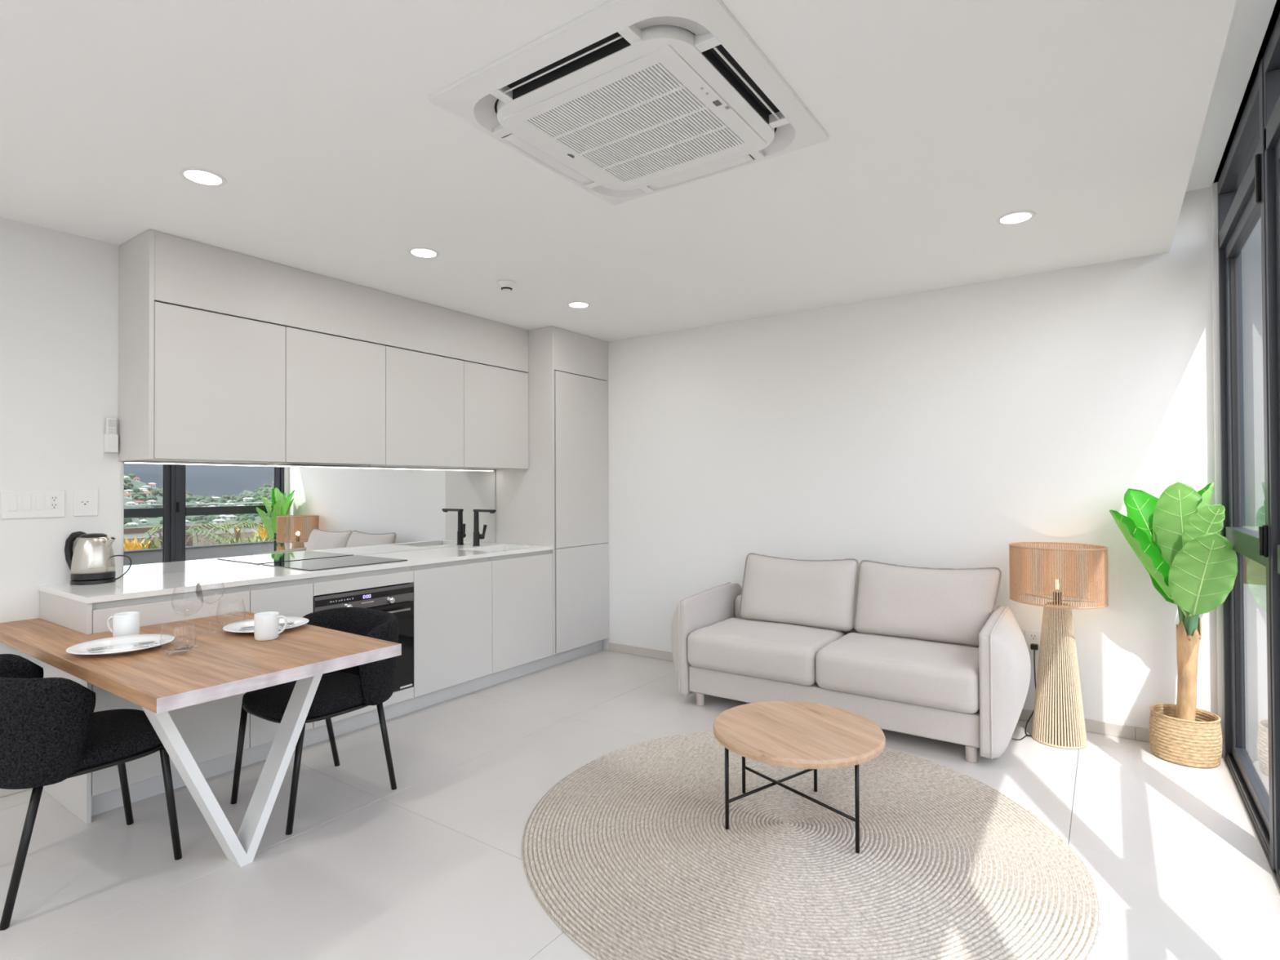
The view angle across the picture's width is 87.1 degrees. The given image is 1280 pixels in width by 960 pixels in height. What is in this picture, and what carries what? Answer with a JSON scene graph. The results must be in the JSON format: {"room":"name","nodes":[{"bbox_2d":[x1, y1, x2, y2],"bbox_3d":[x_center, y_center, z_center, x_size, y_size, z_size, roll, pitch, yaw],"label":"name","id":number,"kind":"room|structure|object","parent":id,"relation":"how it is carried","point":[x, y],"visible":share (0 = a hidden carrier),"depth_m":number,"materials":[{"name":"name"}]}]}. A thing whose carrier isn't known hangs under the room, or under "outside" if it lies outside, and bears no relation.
{"room":"open-plan living room","nodes":[
{"label":"open-plan living room","id":0,"kind":"room"},
{"bbox_2d":[133,642,157,646],"bbox_3d":[-1.768,0.590,2.410,0.068,0.005,0.040,0,-1,-34],"label":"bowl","id":1,"kind":"object","parent":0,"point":[150,644],"depth_m":2.41,"materials":[{"name":"metal"}]},
{"bbox_2d":[0,217,495,665],"bbox_3d":[-2.890,-0.098,2.774,0.120,3.100,7.660,-1,-1,35],"label":"wall","id":2,"kind":"structure","parent":0,"point":[59,291],"depth_m":3.03,"materials":[{"name":"white paint"}]},
{"bbox_2d":[0,787,32,797],"bbox_3d":[-3.791,1.308,1.337,0.012,0.065,3.987,-1,-1,35],"label":"baseboard","id":3,"kind":"structure","parent":2,"relation":"attached to","point":[3,792],"depth_m":2.89,"materials":[{"name":"grey tile"}]},
{"bbox_2d":[1,490,65,519],"bbox_3d":[-2.672,0.108,2.971,0.010,0.120,0.212,-1,-1,35],"label":"switch plate","id":4,"kind":"object","parent":2,"relation":"attached to","point":[15,504],"visible":1,"depth_m":2.96,"materials":[{"name":"white plastic"}]},
{"bbox_2d":[50,495,57,502],"bbox_3d":[-2.631,0.084,3.025,0.002,0.028,0.026,-1,-1,35],"label":"outlet","id":5,"kind":"object","parent":4,"relation":"attached to","point":[53,498],"depth_m":3.02,"materials":[{"name":"grey plastic"}]},
{"bbox_2d":[50,502,57,509],"bbox_3d":[-2.631,0.116,3.025,0.002,0.028,0.026,-1,-1,35],"label":"outlet","id":6,"kind":"object","parent":4,"relation":"attached to","point":[53,505],"depth_m":3.02,"materials":[{"name":"grey plastic"}]},
{"bbox_2d":[73,488,97,516],"bbox_3d":[-2.568,0.104,3.123,0.008,0.126,0.090,-1,-1,35],"label":"wall outlet","id":7,"kind":"object","parent":2,"relation":"attached to","point":[85,500],"visible":1,"depth_m":3.12,"materials":[{"name":"white plastic"}]},
{"bbox_2d":[103,417,118,453],"bbox_3d":[-2.506,-0.212,3.192,0.035,0.163,0.046,-1,-1,35],"label":"remote control","id":8,"kind":"object","parent":2,"relation":"attached to","point":[110,436],"visible":1,"depth_m":3.18,"materials":[{"name":"white plastic"}]},
{"bbox_2d":[138,301,285,463],"bbox_3d":[-2.169,-0.451,3.386,0.350,0.714,0.593,-1,-1,35],"label":"upper cabinet","id":9,"kind":"object","parent":2,"relation":"attached to","point":[220,380],"visible":0.86,"depth_m":3.26,"materials":[{"name":"grey"}]},
{"bbox_2d":[117,228,154,461],"bbox_3d":[-2.348,-0.611,3.136,0.365,1.036,0.020,-1,-1,35],"label":"end panel","id":10,"kind":"object","parent":9,"relation":"attached to","point":[136,255],"visible":1,"depth_m":3.10,"materials":[{"name":"white paint"}]},
{"bbox_2d":[125,460,493,471],"bbox_3d":[-1.799,-0.081,4.203,0.024,0.012,2.348,-1,-1,35],"label":"strip light","id":11,"kind":"object","parent":9,"relation":"attached to","point":[126,461],"visible":0.89,"depth_m":3.79,"materials":[{"name":"grey"}]},
{"bbox_2d":[154,300,526,373],"bbox_3d":[-1.534,-0.809,4.044,0.010,0.030,2.396,-1,-1,35],"label":"batten","id":12,"kind":"object","parent":9,"relation":"attached to","point":[154,300],"visible":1,"depth_m":3.70,"materials":[{"name":"grey"}]},
{"bbox_2d":[154,230,528,372],"bbox_3d":[-1.522,-0.966,4.037,0.019,0.314,2.396,-1,-1,35],"label":"panel","id":13,"kind":"object","parent":9,"relation":"on","point":[190,273],"visible":1,"depth_m":3.68,"materials":[{"name":"white paint"}]},
{"bbox_2d":[123,461,496,577],"bbox_3d":[-1.800,0.197,4.223,0.011,0.557,2.394,-1,-1,35],"label":"backsplash","id":14,"kind":"structure","parent":2,"relation":"attached to","point":[177,517],"depth_m":3.88,"materials":[{"name":"silver mirror"}]},
{"bbox_2d":[256,326,385,466],"bbox_3d":[-1.830,-0.444,3.874,0.350,0.722,0.594,-1,-1,35],"label":"upper cabinet","id":15,"kind":"object","parent":2,"relation":"attached to","point":[335,385],"visible":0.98,"depth_m":3.75,"materials":[{"name":"grey laminate"}]},
{"bbox_2d":[371,346,463,467],"bbox_3d":[-1.490,-0.444,4.363,0.350,0.714,0.594,-1,-1,35],"label":"upper cabinet","id":16,"kind":"object","parent":2,"relation":"attached to","point":[424,392],"visible":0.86,"depth_m":4.24,"materials":[{"name":"grey"}]},
{"bbox_2d":[441,360,528,469],"bbox_3d":[-1.146,-0.441,4.859,0.350,0.714,0.611,-1,-1,35],"label":"upper cabinet","id":17,"kind":"object","parent":2,"relation":"attached to","point":[495,399],"visible":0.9,"depth_m":4.74,"materials":[{"name":"grey laminate"}]},
{"bbox_2d":[0,0,1236,342],"bbox_3d":[-1.137,-1.451,1.567,4.163,0.600,7.360,-1,-1,35],"label":"ceiling","id":18,"kind":"structure","parent":0,"point":[942,120],"depth_m":2.36,"materials":[{"name":"white paint"}]},
{"bbox_2d":[178,167,226,186],"bbox_3d":[-1.641,-1.137,2.530,0.154,0.004,0.154,-1,-1,35],"label":"recessed light","id":19,"kind":"object","parent":18,"relation":"in","point":[201,176],"visible":1,"depth_m":2.52,"materials":[{"name":"white plastic"}]},
{"bbox_2d":[184,170,221,184],"bbox_3d":[-1.641,-1.137,2.530,0.116,0.002,0.116,-1,-1,35],"label":"diffuser","id":20,"kind":"object","parent":19,"relation":"attached to","point":[199,177],"depth_m":2.53,"materials":[{"name":"white"}]},
{"bbox_2d":[407,247,439,258],"bbox_3d":[-1.077,-1.131,3.355,0.154,0.004,0.154,-1,-1,35],"label":"recessed light","id":21,"kind":"object","parent":18,"relation":"in","point":[421,252],"visible":1,"depth_m":3.35,"materials":[{"name":"white plastic"}]},
{"bbox_2d":[411,248,435,257],"bbox_3d":[-1.077,-1.131,3.355,0.116,0.002,0.116,-1,-1,35],"label":"diffuser","id":22,"kind":"object","parent":21,"relation":"attached to","point":[415,252],"depth_m":3.35,"materials":[{"name":"white"}]},
{"bbox_2d":[497,280,515,291],"bbox_3d":[-0.763,-1.107,3.854,0.106,0.044,0.106,-1,-1,35],"label":"smoke detector","id":23,"kind":"object","parent":18,"relation":"attached to","point":[505,285],"visible":1,"depth_m":3.83,"materials":[{"name":"white plastic"}]},
{"bbox_2d":[566,301,590,308],"bbox_3d":[-0.394,-1.124,4.326,0.154,0.004,0.154,-1,-1,35],"label":"recessed light","id":24,"kind":"object","parent":18,"relation":"in","point":[577,304],"visible":1,"depth_m":4.32,"materials":[{"name":"white plastic"}]},
{"bbox_2d":[569,302,587,307],"bbox_3d":[-0.394,-1.124,4.326,0.116,0.002,0.116,-1,-1,35],"label":"diffuser","id":25,"kind":"object","parent":24,"relation":"attached to","point":[571,304],"depth_m":4.32,"materials":[{"name":"white plastic"}]},
{"bbox_2d":[428,0,828,204],"bbox_3d":[-0.001,-1.125,2.136,0.908,0.049,0.922,-1,-1,35],"label":"air conditioner","id":26,"kind":"object","parent":18,"relation":"attached to","point":[624,100],"visible":1,"depth_m":1.98,"materials":[{"name":"white plastic"}]},
{"bbox_2d":[995,210,1035,225],"bbox_3d":[1.645,-1.147,2.950,0.154,0.004,0.154,-1,-1,35],"label":"recessed light","id":27,"kind":"object","parent":18,"relation":"in","point":[1020,216],"visible":1,"depth_m":2.94,"materials":[{"name":"white plastic"}]},
{"bbox_2d":[1000,213,1031,223],"bbox_3d":[1.645,-1.147,2.950,0.116,0.002,0.116,-1,-1,35],"label":"diffuser","id":28,"kind":"object","parent":27,"relation":"attached to","point":[1009,218],"depth_m":2.95,"materials":[{"name":"white plastic"}]},
{"bbox_2d":[0,584,1279,959],"bbox_3d":[0.857,1.408,3.047,6.095,0.140,18.000,-1,-1,35],"label":"floor","id":29,"kind":"structure","parent":0,"point":[430,867],"depth_m":2.47,"materials":[{"name":"grey tile"}]},
{"bbox_2d":[39,591,92,823],"bbox_3d":[-2.409,0.920,2.818,0.597,0.861,0.016,-1,-1,35],"label":"end panel","id":30,"kind":"object","parent":29,"relation":"on","point":[74,793],"visible":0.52,"depth_m":2.74,"materials":[{"name":"white paint"}]},
{"bbox_2d":[0,653,182,930],"bbox_3d":[-1.965,0.968,2.309,0.586,0.754,0.543,-1,-1,35],"label":"dining chair","id":31,"kind":"object","parent":29,"relation":"on","point":[51,732],"visible":0.91,"depth_m":2.08,"materials":[{"name":"black fabric"}]},
{"bbox_2d":[91,584,249,795],"bbox_3d":[-2.231,0.871,3.068,0.589,0.762,0.594,-1,-1,35],"label":"base cabinet","id":32,"kind":"object","parent":29,"relation":"on","point":[209,730],"visible":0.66,"depth_m":2.93,"materials":[{"name":"grey"}]},
{"bbox_2d":[0,611,401,866],"bbox_3d":[-1.814,0.975,2.642,1.764,0.742,0.770,-1,-1,35],"label":"dining table","id":33,"kind":"object","parent":29,"relation":"on","point":[226,664],"visible":0.93,"depth_m":2.32,"materials":[{"name":"brown wood"}]},
{"bbox_2d":[65,634,174,655],"bbox_3d":[-1.839,0.590,2.392,0.307,0.022,0.307,-1,-1,35],"label":"dinner plate","id":34,"kind":"object","parent":33,"relation":"on","point":[81,648],"visible":0.94,"depth_m":2.42,"materials":[{"name":"white ceramic"}]},
{"bbox_2d":[86,642,155,650],"bbox_3d":[-1.839,0.591,2.392,0.200,0.003,0.026,0,-1,-29],"label":"fork","id":35,"kind":"object","parent":34,"relation":"on","point":[153,642],"visible":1,"depth_m":2.38,"materials":[{"name":"silver metal"}]},
{"bbox_2d":[86,640,156,649],"bbox_3d":[-1.851,0.592,2.414,0.212,0.003,0.019,0,-1,-37],"label":"table knife","id":36,"kind":"object","parent":34,"relation":"on","point":[152,641],"visible":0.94,"depth_m":2.42,"materials":[{"name":"silver metal"}]},
{"bbox_2d":[86,642,157,652],"bbox_3d":[-1.822,0.590,2.373,0.198,0.005,0.040,0,-1,-34],"label":"spoon","id":37,"kind":"object","parent":34,"relation":"on","point":[149,644],"visible":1,"depth_m":2.38,"materials":[{"name":"silver metal"}]},
{"bbox_2d":[106,611,139,636],"bbox_3d":[-1.964,0.556,2.561,0.102,0.096,0.084,0,-1,-34],"label":"coffee mug","id":38,"kind":"object","parent":33,"relation":"on","point":[127,623],"visible":0.77,"depth_m":2.54,"materials":[{"name":"white ceramic"}]},
{"bbox_2d":[159,622,196,656],"bbox_3d":[-1.588,0.544,2.316,0.105,0.109,0.105,-1,-1,35],"label":"glass","id":39,"kind":"object","parent":33,"relation":"on","point":[188,651],"visible":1,"depth_m":2.31,"materials":[{"name":"clear glass"}]},
{"bbox_2d":[171,584,204,648],"bbox_3d":[-1.623,0.485,2.416,0.097,0.228,0.097,-1,-1,35],"label":"wine glass","id":40,"kind":"object","parent":33,"relation":"on","point":[200,584],"visible":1,"depth_m":2.42,"materials":[{"name":"clear glass"}]},
{"bbox_2d":[171,584,204,616],"bbox_3d":[-1.623,0.429,2.416,0.097,0.116,0.097,-1,-1,35],"label":"bowl","id":41,"kind":"object","parent":40,"relation":"on","point":[200,584],"depth_m":2.41,"materials":[{"name":"clear glass"}]},
{"bbox_2d":[195,573,224,633],"bbox_3d":[-1.703,0.488,2.669,0.097,0.228,0.097,-1,-1,35],"label":"wine glass","id":42,"kind":"object","parent":33,"relation":"on","point":[209,573],"visible":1,"depth_m":2.67,"materials":[{"name":"clear glass"}]},
{"bbox_2d":[222,616,309,633],"bbox_3d":[-1.509,0.592,2.726,0.307,0.022,0.307,-1,-1,35],"label":"dinner plate","id":43,"kind":"object","parent":33,"relation":"on","point":[235,627],"visible":0.51,"depth_m":2.75,"materials":[{"name":"white ceramic"}]},
{"bbox_2d":[239,624,294,631],"bbox_3d":[-1.495,0.592,2.703,0.198,0.005,0.040,0,-1,-28],"label":"spoon","id":44,"kind":"object","parent":43,"relation":"on","point":[289,625],"visible":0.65,"depth_m":2.72,"materials":[{"name":"silver metal"}]},
{"bbox_2d":[240,622,293,628],"bbox_3d":[-1.512,0.594,2.756,0.212,0.003,0.019,0,-1,-31],"label":"table knife","id":45,"kind":"object","parent":43,"relation":"on","point":[292,622],"visible":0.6,"depth_m":2.77,"materials":[{"name":"silver metal"}]},
{"bbox_2d":[240,623,294,629],"bbox_3d":[-1.502,0.593,2.730,0.200,0.003,0.026,0,-1,-23],"label":"fork","id":46,"kind":"object","parent":43,"relation":"on","point":[291,624],"visible":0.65,"depth_m":2.71,"materials":[{"name":"silver metal"}]},
{"bbox_2d":[253,611,287,640],"bbox_3d":[-1.404,0.553,2.546,0.102,0.096,0.083,-1,-1,22],"label":"coffee mug","id":47,"kind":"object","parent":33,"relation":"on","point":[266,624],"visible":1,"depth_m":2.52,"materials":[{"name":"white ceramic"}]},
{"bbox_2d":[248,577,312,747],"bbox_3d":[-1.974,0.874,3.438,0.589,0.762,0.304,-1,-1,35],"label":"base cabinet","id":48,"kind":"object","parent":29,"relation":"on","point":[292,597],"visible":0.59,"depth_m":3.25,"materials":[{"name":"grey"}]},
{"bbox_2d":[230,607,399,835],"bbox_3d":[-1.370,0.971,2.895,0.586,0.754,0.543,-1,-1,35],"label":"dining chair","id":49,"kind":"object","parent":29,"relation":"on","point":[342,691],"visible":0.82,"depth_m":2.81,"materials":[{"name":"black fabric"}]},
{"bbox_2d":[91,640,602,816],"bbox_3d":[-1.261,1.309,4.062,0.014,0.098,3.338,-1,-1,35],"label":"toe kick","id":50,"kind":"object","parent":29,"relation":"on","point":[113,799],"visible":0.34,"depth_m":3.60,"materials":[{"name":"white paint"}]},
{"bbox_2d":[311,565,413,728],"bbox_3d":[-1.717,0.877,3.809,0.589,0.760,0.599,-1,-1,35],"label":"housing","id":51,"kind":"object","parent":29,"relation":"on","point":[326,584],"visible":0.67,"depth_m":3.63,"materials":[{"name":"grey"}]},
{"bbox_2d":[312,582,413,691],"bbox_3d":[-1.685,0.892,3.787,0.597,0.590,0.594,-1,-1,35],"label":"oven","id":52,"kind":"object","parent":51,"relation":"in","point":[395,599],"visible":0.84,"depth_m":3.79,"materials":[{"name":"black glass"}]},
{"bbox_2d":[411,556,492,697],"bbox_3d":[-1.374,0.880,4.302,0.589,0.762,0.600,-1,-1,35],"label":"base cabinet","id":53,"kind":"object","parent":29,"relation":"on","point":[452,600],"visible":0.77,"depth_m":4.11,"materials":[{"name":"grey"}]},
{"bbox_2d":[489,549,552,673],"bbox_3d":[-1.036,0.884,4.789,0.589,0.762,0.584,-1,-1,35],"label":"base cabinet","id":54,"kind":"object","parent":29,"relation":"on","point":[522,583],"visible":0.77,"depth_m":4.61,"materials":[{"name":"grey laminate"}]},
{"bbox_2d":[39,542,553,604],"bbox_3d":[-1.645,0.484,3.924,0.603,0.024,2.705,-1,-1,35],"label":"countertop","id":55,"kind":"structure","parent":54,"relation":"on","point":[141,586],"depth_m":3.29,"materials":[{"name":"white stone"}]},
{"bbox_2d":[64,531,131,585],"bbox_3d":[-2.478,0.350,3.077,0.220,0.234,0.193,-1,-1,35],"label":"electric kettle","id":56,"kind":"object","parent":55,"relation":"on","point":[91,562],"visible":1,"depth_m":3.02,"materials":[{"name":"silver metal"}]},
{"bbox_2d":[262,555,407,570],"bbox_3d":[-1.729,0.469,3.841,0.499,0.005,0.580,-1,-1,35],"label":"induction hob","id":57,"kind":"object","parent":55,"relation":"in","point":[356,560],"visible":1,"depth_m":3.80,"materials":[{"name":"black glass"}]},
{"bbox_2d":[472,509,496,546],"bbox_3d":[-1.117,0.347,4.904,0.216,0.266,0.099,-1,-1,35],"label":"tap","id":58,"kind":"object","parent":55,"relation":"on","point":[477,536],"visible":1,"depth_m":4.92,"materials":[{"name":"black metal"}]},
{"bbox_2d":[475,547,515,551],"bbox_3d":[-0.998,0.588,4.743,0.356,0.172,0.476,-1,-1,35],"label":"sink","id":59,"kind":"object","parent":55,"relation":"in","point":[500,548],"visible":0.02,"depth_m":4.97,"materials":[{"name":"silver metal"}]},
{"bbox_2d":[495,325,608,654],"bbox_3d":[-0.686,0.077,5.316,0.598,2.380,0.666,-1,-1,35],"label":"tall cabinet","id":60,"kind":"object","parent":29,"relation":"on","point":[561,501],"visible":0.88,"depth_m":5.06,"materials":[{"name":"white laminate"}]},
{"bbox_2d":[521,730,1101,959],"bbox_3d":[0.563,1.329,2.606,2.008,0.013,2.008,0,-1,-27],"label":"round rug","id":61,"kind":"object","parent":29,"relation":"on","point":[631,854],"visible":0.87,"depth_m":2.30,"materials":[{"name":"fabric"}]},
{"bbox_2d":[712,701,885,853],"bbox_3d":[0.620,1.149,2.659,0.659,0.348,0.659,-1,-1,35],"label":"coffee table","id":62,"kind":"object","parent":61,"relation":"on","point":[810,736],"visible":1,"depth_m":2.56,"materials":[{"name":"brown wood"}]},
{"bbox_2d":[671,582,1031,763],"bbox_3d":[1.142,1.018,3.892,1.952,0.656,0.801,-1,-1,35],"label":"sofa","id":63,"kind":"object","parent":29,"relation":"on","point":[972,697],"visible":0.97,"depth_m":3.49,"materials":[{"name":"beige fabric"}]},
{"bbox_2d":[687,617,844,685],"bbox_3d":[0.756,1.001,4.042,0.790,0.233,0.606,-1,-1,35],"label":"seat cushion","id":64,"kind":"object","parent":63,"relation":"on","point":[780,654],"depth_m":3.84,"materials":[{"name":"beige fabric"}]},
{"bbox_2d":[739,552,858,631],"bbox_3d":[0.984,0.692,4.233,0.747,0.422,0.239,-1,-1,35],"label":"cushion","id":65,"kind":"object","parent":63,"relation":"on","point":[815,593],"visible":1,"depth_m":4.14,"materials":[{"name":"beige fabric"}]},
{"bbox_2d":[815,631,979,713],"bbox_3d":[1.409,0.993,3.588,0.792,0.234,0.606,-1,-1,35],"label":"seat cushion","id":66,"kind":"object","parent":63,"relation":"on","point":[942,677],"depth_m":3.38,"materials":[{"name":"beige fabric"}]},
{"bbox_2d":[853,560,1001,646],"bbox_3d":[1.604,0.686,3.802,0.766,0.420,0.238,-1,-1,35],"label":"cushion","id":67,"kind":"object","parent":63,"relation":"on","point":[951,606],"visible":0.98,"depth_m":3.73,"materials":[{"name":"beige fabric"}]},
{"bbox_2d":[1008,542,1108,749],"bbox_3d":[2.150,0.836,3.466,0.429,1.000,0.440,-1,-1,35],"label":"floor lamp","id":68,"kind":"object","parent":29,"relation":"on","point":[1058,719],"visible":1,"depth_m":3.39,"materials":[{"name":"rattan"},{"name":"natural rope"},{"name":"metal"}]},
{"bbox_2d":[1053,591,1061,604],"bbox_3d":[2.146,0.604,3.463,0.036,0.065,0.036,-1,-1,35],"label":"bulb socket","id":69,"kind":"object","parent":68,"relation":"attached to","point":[1055,591],"depth_m":3.45,"materials":[{"name":"black metal"}]},
{"bbox_2d":[1148,703,1222,768],"bbox_3d":[2.612,1.222,3.230,0.274,0.215,0.274,-1,-1,32],"label":"woven basket","id":70,"kind":"object","parent":29,"relation":"on","point":[1197,743],"visible":0.98,"depth_m":3.14,"materials":[{"name":"beige wicker"}]},
{"bbox_2d":[1108,481,1237,720],"bbox_3d":[2.529,0.621,3.209,0.466,1.221,0.353,-1,-1,35],"label":"banana plant","id":71,"kind":"object","parent":70,"relation":"on","point":[1175,535],"visible":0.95,"depth_m":3.19,"materials":[{"name":"green leaf"},{"name":"light brown bark"}]},
{"bbox_2d":[602,186,1217,728],"bbox_3d":[1.064,-0.097,4.600,4.533,3.100,0.150,-1,-1,35],"label":"wall","id":72,"kind":"structure","parent":0,"point":[953,427],"depth_m":3.99,"materials":[{"name":"white paint"}]},
{"bbox_2d":[608,642,1150,742],"bbox_3d":[1.282,1.317,4.340,3.729,0.065,0.012,-1,-1,35],"label":"baseboard","id":73,"kind":"structure","parent":72,"relation":"attached to","point":[1141,734],"depth_m":3.57,"materials":[{"name":"grey tile"}]},
{"bbox_2d":[1025,629,1040,653],"bbox_3d":[2.176,0.894,3.724,0.080,0.125,0.009,-1,-1,35],"label":"wall outlet","id":74,"kind":"object","parent":72,"relation":"attached to","point":[1031,636],"visible":0.83,"depth_m":3.72,"materials":[{"name":"white plastic"}]},
{"bbox_2d":[1030,633,1036,639],"bbox_3d":[2.174,0.865,3.722,0.034,0.032,0.003,-1,-1,35],"label":"socket","id":75,"kind":"object","parent":74,"relation":"attached to","point":[1033,636],"depth_m":3.72,"materials":[{"name":"grey plastic"}]},
{"bbox_2d":[1186,0,1279,191],"bbox_3d":[0.724,-1.618,0.276,0.370,0.310,7.360,-1,-1,35],"label":"ceiling","id":76,"kind":"structure","parent":0,"point":[1251,19],"depth_m":2.45,"materials":[{"name":"white paint"}]},
{"bbox_2d":[1210,0,1279,759],"bbox_3d":[0.797,-0.141,0.214,0.208,3.100,7.360,-1,-1,35],"label":"wall","id":77,"kind":"structure","parent":0,"point":[1214,196],"depth_m":3.25,"materials":[{"name":"white paint"}]},
{"bbox_2d":[1217,57,1275,872],"bbox_3d":[2.485,-0.058,2.753,0.092,2.770,1.167,-1,-1,35],"label":"window","id":78,"kind":"structure","parent":77,"relation":"in","point":[1241,184],"depth_m":2.85,"materials":[{"name":"grey metal"}]},
{"bbox_2d":[1262,11,1279,883],"bbox_3d":[1.788,-0.065,1.742,0.084,2.770,1.290,-1,-1,35],"label":"window","id":79,"kind":"structure","parent":77,"relation":"in","point":[1271,58],"depth_m":2.25,"materials":[{"name":"grey metal"}]},
{"label":"outside","id":80,"kind":"structure","parent":0,"visible":0},
{"bbox_2d":[1257,248,1265,526],"bbox_3d":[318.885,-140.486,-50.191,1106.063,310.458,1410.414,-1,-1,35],"label":"mountain","id":81,"kind":"structure","parent":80,"point":[1260,388],"depth_m":294.64},
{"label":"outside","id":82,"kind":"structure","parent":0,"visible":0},
{"bbox_2d":[1260,564,1266,585],"bbox_3d":[7.601,1.427,2.017,5.840,0.940,24.000,-1,-1,35],"label":"garden","id":83,"kind":"object","parent":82,"point":[1263,569],"depth_m":11.46,"materials":[{"name":"green plant"}]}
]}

